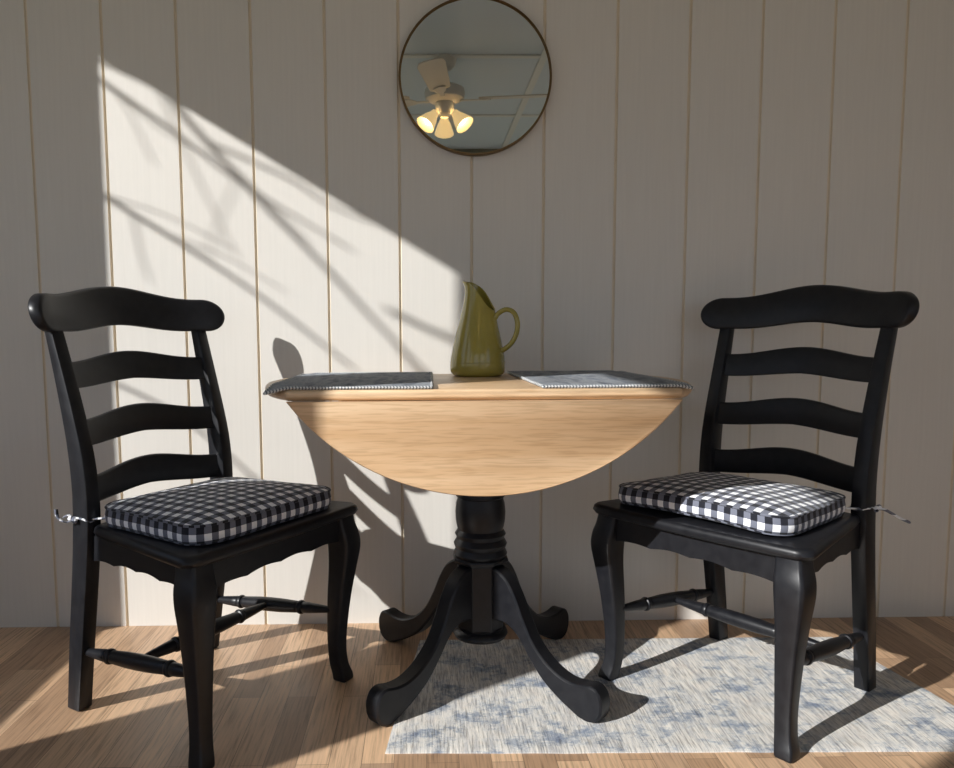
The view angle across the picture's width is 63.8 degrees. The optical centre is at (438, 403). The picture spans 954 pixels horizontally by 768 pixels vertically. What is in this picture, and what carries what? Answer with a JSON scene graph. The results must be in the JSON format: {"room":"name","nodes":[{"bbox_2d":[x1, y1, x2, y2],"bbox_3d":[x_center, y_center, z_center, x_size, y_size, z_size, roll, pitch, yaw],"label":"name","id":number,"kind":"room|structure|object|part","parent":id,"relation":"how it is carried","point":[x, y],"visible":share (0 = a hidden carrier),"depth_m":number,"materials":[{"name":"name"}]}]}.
{"room":"dining room","nodes":[
{"label":"dining room","id":0,"kind":"room"},
{"bbox_2d":[0,0,953,627],"bbox_3d":[0.354,-0.565,2.239,4.800,2.440,0.100,0,5,-1],"label":"wall","id":1,"kind":"structure","parent":0,"point":[265,162],"depth_m":2.19,"materials":[{"name":"beige paint"}]},
{"bbox_2d":[399,0,551,155],"bbox_3d":[0.102,-0.911,2.137,0.427,0.427,0.022,0,5,-1],"label":"round mirror","id":2,"kind":"object","parent":1,"relation":"attached to","point":[475,76],"visible":1,"depth_m":2.13,"materials":[{"name":"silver metal"}]},
{"bbox_2d":[0,616,953,767],"bbox_3d":[0.406,0.904,-0.002,4.800,0.060,4.840,0,5,-1],"label":"floor","id":3,"kind":"structure","parent":0,"point":[278,702],"depth_m":1.82,"materials":[{"name":"laminate"}]},
{"bbox_2d":[28,286,360,767],"bbox_3d":[-0.572,0.212,1.810,0.584,0.984,0.551,3,6,31],"label":"chair","id":4,"kind":"object","parent":3,"relation":"on","point":[199,574],"visible":0.98,"depth_m":1.75,"materials":[{"name":"black paint"}]},
{"bbox_3d":[-0.813,0.270,1.724,0.120,0.886,0.043,3,6,31],"label":"post","id":5,"kind":"part","parent":4,"relation":"part of","materials":[{"name":"black paint"}]},
{"bbox_3d":[-0.770,-0.233,1.883,0.130,0.112,0.548,3,6,31],"label":"rail","id":6,"kind":"part","parent":4,"relation":"part of","materials":[{"name":"black paint"}]},
{"bbox_2d":[54,477,331,545],"bbox_3d":[-0.547,0.228,1.783,0.439,0.065,0.466,3,6,31],"label":"seat cushion","id":7,"kind":"object","parent":4,"relation":"on","point":[217,510],"visible":1,"depth_m":1.66,"materials":[{"name":"fabric"}]},
{"bbox_3d":[-0.474,0.522,1.509,0.067,0.422,0.067,3,6,31],"label":"leg","id":8,"kind":"part","parent":4,"relation":"part of","materials":[{"name":"black paint"}]},
{"bbox_3d":[-0.609,0.237,2.067,0.120,0.886,0.043,3,6,31],"label":"post","id":9,"kind":"part","parent":4,"relation":"part of","materials":[{"name":"black paint"}]},
{"bbox_3d":[-0.506,0.274,1.776,0.429,0.027,0.550,3,6,31],"label":"seat","id":10,"kind":"part","parent":4,"relation":"part of","materials":[{"name":"black paint"}]},
{"bbox_3d":[-0.236,0.483,1.908,0.067,0.422,0.067,3,6,31],"label":"leg","id":11,"kind":"part","parent":4,"relation":"part of","materials":[{"name":"black paint"}]},
{"bbox_2d":[385,637,953,753],"bbox_3d":[0.559,0.692,1.876,1.352,0.004,0.616,0,5,-1],"label":"area rug","id":12,"kind":"object","parent":3,"relation":"on","point":[669,695],"visible":0.84,"depth_m":1.77,"materials":[{"name":"grey carpet"}]},
{"bbox_2d":[265,374,691,726],"bbox_3d":[0.090,0.318,1.880,0.988,0.752,0.603,0,5,-1],"label":"table","id":13,"kind":"object","parent":12,"relation":"on","point":[480,441],"visible":0.92,"depth_m":1.56,"materials":[{"name":"brown wood"}]},
{"bbox_2d":[263,372,433,394],"bbox_3d":[-0.187,-0.052,1.819,0.351,0.018,0.542,0,5,-1],"label":"placemat","id":14,"kind":"object","parent":13,"relation":"on","point":[345,380],"visible":1,"depth_m":1.72,"materials":[{"name":"grey fabric"}]},
{"bbox_3d":[-0.042,0.530,2.073,0.327,0.296,0.042,5,8,44],"label":"leg","id":15,"kind":"part","parent":13,"relation":"part of","materials":[{"name":"black paint"}]},
{"bbox_3d":[-0.036,0.557,1.787,0.042,0.296,0.327,5,8,44],"label":"leg","id":16,"kind":"part","parent":13,"relation":"part of","materials":[{"name":"black paint"}]},
{"bbox_2d":[450,281,519,376],"bbox_3d":[0.112,-0.196,2.005,0.169,0.247,0.147,-2,6,-13],"label":"ceramic pitcher","id":17,"kind":"object","parent":13,"relation":"on","point":[478,350],"visible":1,"depth_m":1.96,"materials":[{"name":"green ceramic"}]},
{"bbox_3d":[0.172,-0.188,1.973,0.077,0.119,0.020,2,6,23],"label":"handle","id":18,"kind":"part","parent":17,"relation":"part of","materials":[{"name":"green ceramic"}]},
{"bbox_3d":[0.245,0.528,2.078,0.042,0.296,0.327,5,8,44],"label":"leg","id":19,"kind":"part","parent":13,"relation":"part of","materials":[{"name":"black paint"}]},
{"bbox_3d":[0.251,0.553,1.792,0.327,0.292,0.042,5,8,44],"label":"leg","id":20,"kind":"part","parent":13,"relation":"part of","materials":[{"name":"black paint"}]},
{"bbox_2d":[507,370,693,389],"bbox_3d":[0.356,-0.059,1.846,0.326,0.013,0.578,0,5,-1],"label":"placemat","id":21,"kind":"object","parent":13,"relation":"on","point":[560,379],"visible":1,"depth_m":1.75,"materials":[{"name":"grey fabric"}]},
{"bbox_2d":[591,285,919,763],"bbox_3d":[0.761,0.202,1.849,0.584,0.984,0.551,-5,7,-38],"label":"chair","id":22,"kind":"object","parent":12,"relation":"on","point":[791,563],"visible":0.98,"depth_m":1.82,"materials":[{"name":"black paint"}]},
{"bbox_3d":[0.420,0.478,1.904,0.067,0.418,0.067,-5,7,-38],"label":"leg","id":23,"kind":"part","parent":22,"relation":"part of","materials":[{"name":"black paint"}]},
{"bbox_3d":[0.763,0.226,2.110,0.120,0.886,0.043,-5,7,-38],"label":"post","id":24,"kind":"part","parent":22,"relation":"part of","materials":[{"name":"black paint"}]},
{"bbox_3d":[0.700,0.266,1.808,0.429,0.027,0.550,-5,7,-38],"label":"seat","id":25,"kind":"part","parent":22,"relation":"part of","materials":[{"name":"black paint"}]},
{"bbox_2d":[618,472,910,535],"bbox_3d":[0.753,0.228,1.815,0.454,0.089,0.512,-5,7,-38],"label":"seat cushion","id":26,"kind":"object","parent":22,"relation":"on","point":[767,507],"visible":0.98,"depth_m":1.70,"materials":[{"name":"fabric"}]},
{"bbox_3d":[0.709,0.514,1.539,0.067,0.422,0.067,-5,7,-38],"label":"leg","id":27,"kind":"part","parent":22,"relation":"part of","materials":[{"name":"black paint"}]},
{"bbox_3d":[0.936,-0.247,1.948,0.130,0.112,0.548,-5,7,-38],"label":"rail","id":28,"kind":"part","parent":22,"relation":"part of","materials":[{"name":"black paint"}]},
{"bbox_3d":[1.011,0.253,1.797,0.120,0.882,0.043,-5,7,-38],"label":"post","id":29,"kind":"part","parent":22,"relation":"part of","materials":[{"name":"black paint"}]}
]}

